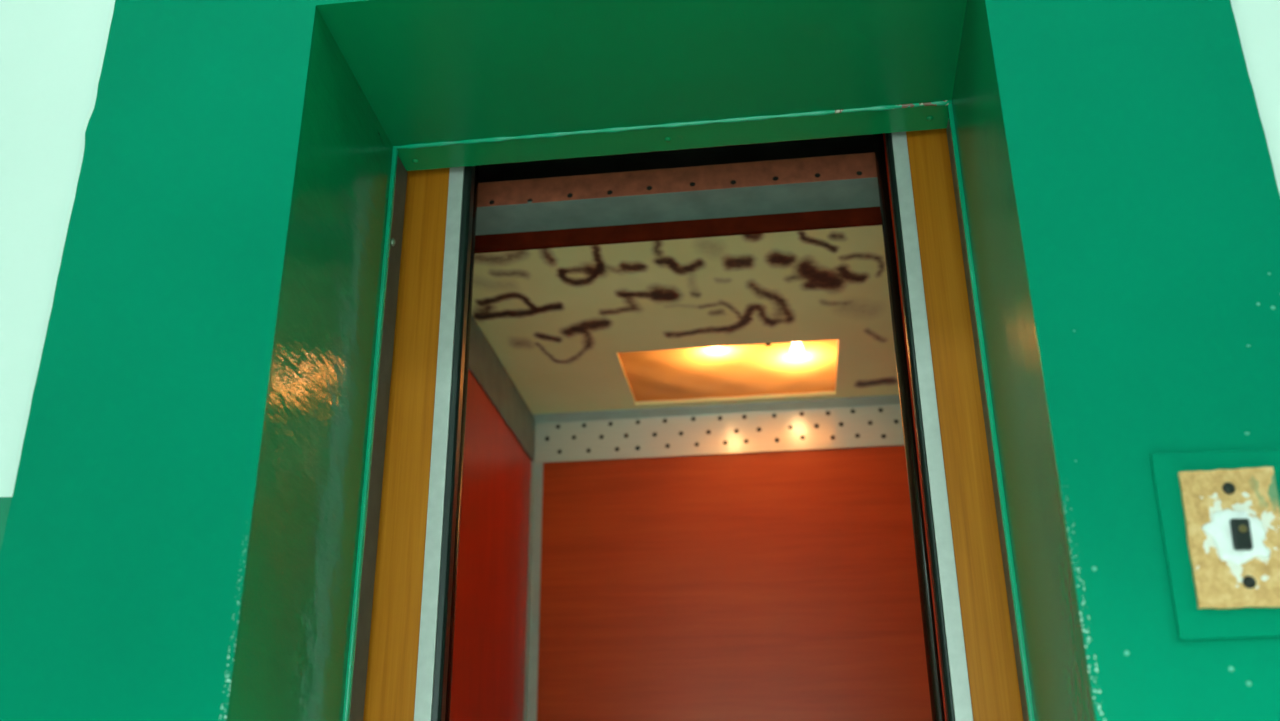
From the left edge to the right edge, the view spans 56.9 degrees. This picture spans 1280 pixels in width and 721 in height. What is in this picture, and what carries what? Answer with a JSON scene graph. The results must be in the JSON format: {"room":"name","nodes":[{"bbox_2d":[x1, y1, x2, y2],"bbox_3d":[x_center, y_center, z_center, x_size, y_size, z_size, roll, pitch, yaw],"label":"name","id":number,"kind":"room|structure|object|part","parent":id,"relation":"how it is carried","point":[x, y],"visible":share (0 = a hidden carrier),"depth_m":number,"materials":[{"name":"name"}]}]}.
{"room":"elevator lobby","nodes":[
{"label":"elevator lobby","id":0,"kind":"room"},
{"bbox_2d":[230,10,392,720],"bbox_3d":[-0.492,0.551,1.385,0.156,2.100,0.344,-3,-23,7],"label":"wall","id":1,"kind":"structure","parent":0,"point":[292,659],"depth_m":1.56,"materials":[{"name":"green paint"}]},
{"bbox_2d":[0,0,1279,550],"bbox_3d":[0.022,0.107,1.502,4.200,3.000,0.344,-3,-23,7],"label":"wall","id":2,"kind":"structure","parent":0,"point":[52,52],"depth_m":1.57,"materials":[{"name":"white paint"}]},
{"bbox_2d":[363,166,474,720],"bbox_3d":[-0.525,0.564,1.702,0.494,2.314,0.046,-3,-23,7],"label":"door","id":3,"kind":"structure","parent":2,"relation":"in","point":[407,668],"depth_m":1.83,"materials":[{"name":"brown wood"}]},
{"bbox_2d":[0,0,1279,720],"bbox_3d":[-0.010,0.039,1.342,1.480,3.000,0.008,-3,-23,7],"label":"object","id":4,"kind":"structure","parent":2,"relation":"attached to","point":[1146,194],"depth_m":1.36,"materials":[{"name":"green paint"}]},
{"bbox_2d":[343,100,1034,720],"bbox_3d":[0.059,0.628,1.550,1.040,2.320,0.172,-3,-23,7],"label":"door frame","id":5,"kind":"structure","parent":2,"relation":"attached to","point":[882,119],"depth_m":1.88,"materials":[{"name":"metal"}]},
{"bbox_2d":[885,129,1022,720],"bbox_3d":[0.656,0.495,1.564,0.482,2.314,0.046,-3,-23,7],"label":"door","id":6,"kind":"structure","parent":2,"relation":"in","point":[980,677],"depth_m":1.73,"materials":[{"name":"brown wood"}]},
{"bbox_2d":[1150,450,1279,640],"bbox_3d":[0.596,0.179,1.181,0.137,0.192,0.022,-3,-23,7],"label":"panel","id":7,"kind":"object","parent":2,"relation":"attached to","point":[1219,512],"visible":1,"depth_m":1.18,"materials":[{"name":"green plastic"}]},
{"bbox_3d":[0.598,0.177,1.184,0.098,0.142,0.005,-3,-23,7],"label":"plate","id":8,"kind":"part","parent":7,"relation":"part of","materials":[{"name":"beige metal"}]},
{"bbox_2d":[318,0,966,145],"bbox_3d":[0.017,-0.536,1.777,1.200,0.200,0.344,-3,-23,7],"label":"soffit","id":9,"kind":"structure","parent":0,"point":[429,71],"depth_m":1.74,"materials":[{"name":"green paint"}]},
{"bbox_2d":[952,0,1093,720],"bbox_3d":[0.543,0.490,1.264,0.157,2.100,0.344,-3,-23,7],"label":"wall","id":10,"kind":"structure","parent":0,"point":[1059,686],"depth_m":1.45,"materials":[{"name":"green paint"}]},
{"bbox_3d":[0.169,0.729,2.448,2.500,3.800,1.906,-3,-23,7],"label":"wall","id":11,"kind":"structure","parent":0,"visible":0},
{"bbox_2d":[450,134,931,720],"bbox_3d":[0.163,0.838,2.373,1.158,2.440,1.340,-3,-23,7],"label":"cabin","id":12,"kind":"object","parent":11,"relation":"in","point":[685,488],"visible":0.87,"depth_m":3.07,"materials":[{"name":"red wood"}]},
{"bbox_2d":[445,166,478,720],"bbox_3d":[-0.533,0.650,1.795,0.488,2.229,0.032,-3,-23,7],"label":"door","id":13,"kind":"structure","parent":12,"relation":"attached to","point":[466,366],"depth_m":1.97,"materials":[{"name":"black metal"}]},
{"bbox_3d":[-0.388,0.917,2.445,0.020,2.260,1.230,-3,-23,7],"label":"panel","id":14,"kind":"part","parent":12,"relation":"part of","materials":[{"name":"red laminate"}]},
{"bbox_3d":[-0.381,-0.003,2.845,0.005,0.132,1.195,-3,-23,7],"label":"cornice","id":15,"kind":"part","parent":12,"relation":"part of","materials":[{"name":"grey paint"}]},
{"bbox_3d":[-0.284,1.183,2.975,0.030,2.185,0.028,-3,-23,7],"label":"corner trim","id":16,"kind":"part","parent":12,"relation":"part of","materials":[{"name":"grey metal"}]},
{"bbox_3d":[0.153,-0.276,2.845,1.138,0.020,1.330,-3,-23,7],"label":"roof plate","id":17,"kind":"part","parent":12,"relation":"part of","materials":[{"name":"metal"}]},
{"bbox_3d":[0.069,-0.329,2.152,1.138,0.052,0.003,-3,-23,7],"label":"header rail","id":18,"kind":"part","parent":12,"relation":"part of","materials":[{"name":"grey metal"}]},
{"bbox_3d":[0.083,-0.279,2.248,1.078,0.102,0.012,-3,-23,7],"label":"drop trim","id":19,"kind":"part","parent":12,"relation":"part of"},
{"bbox_3d":[0.237,0.205,3.328,1.094,0.121,0.003,-3,-23,7],"label":"perforated cornice","id":20,"kind":"part","parent":12,"relation":"part of","materials":[{"name":"metal"}]},
{"bbox_2d":[618,340,837,401],"bbox_3d":[0.239,-0.021,3.144,0.580,0.110,0.397,-3,-23,7],"label":"lamp","id":21,"kind":"object","parent":12,"relation":"on","point":[741,370],"depth_m":3.13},
{"bbox_3d":[0.247,1.128,2.950,1.138,2.260,0.020,-3,-23,7],"label":"panel","id":22,"kind":"part","parent":12,"relation":"part of","materials":[{"name":"brown wood"}]},
{"bbox_2d":[873,133,946,720],"bbox_3d":[0.678,0.580,1.654,0.510,2.229,0.032,-3,-23,7],"label":"door","id":23,"kind":"structure","parent":12,"relation":"attached to","point":[937,700],"depth_m":1.87,"materials":[{"name":"dark steel"},{"name":"black rubber"}]}
]}

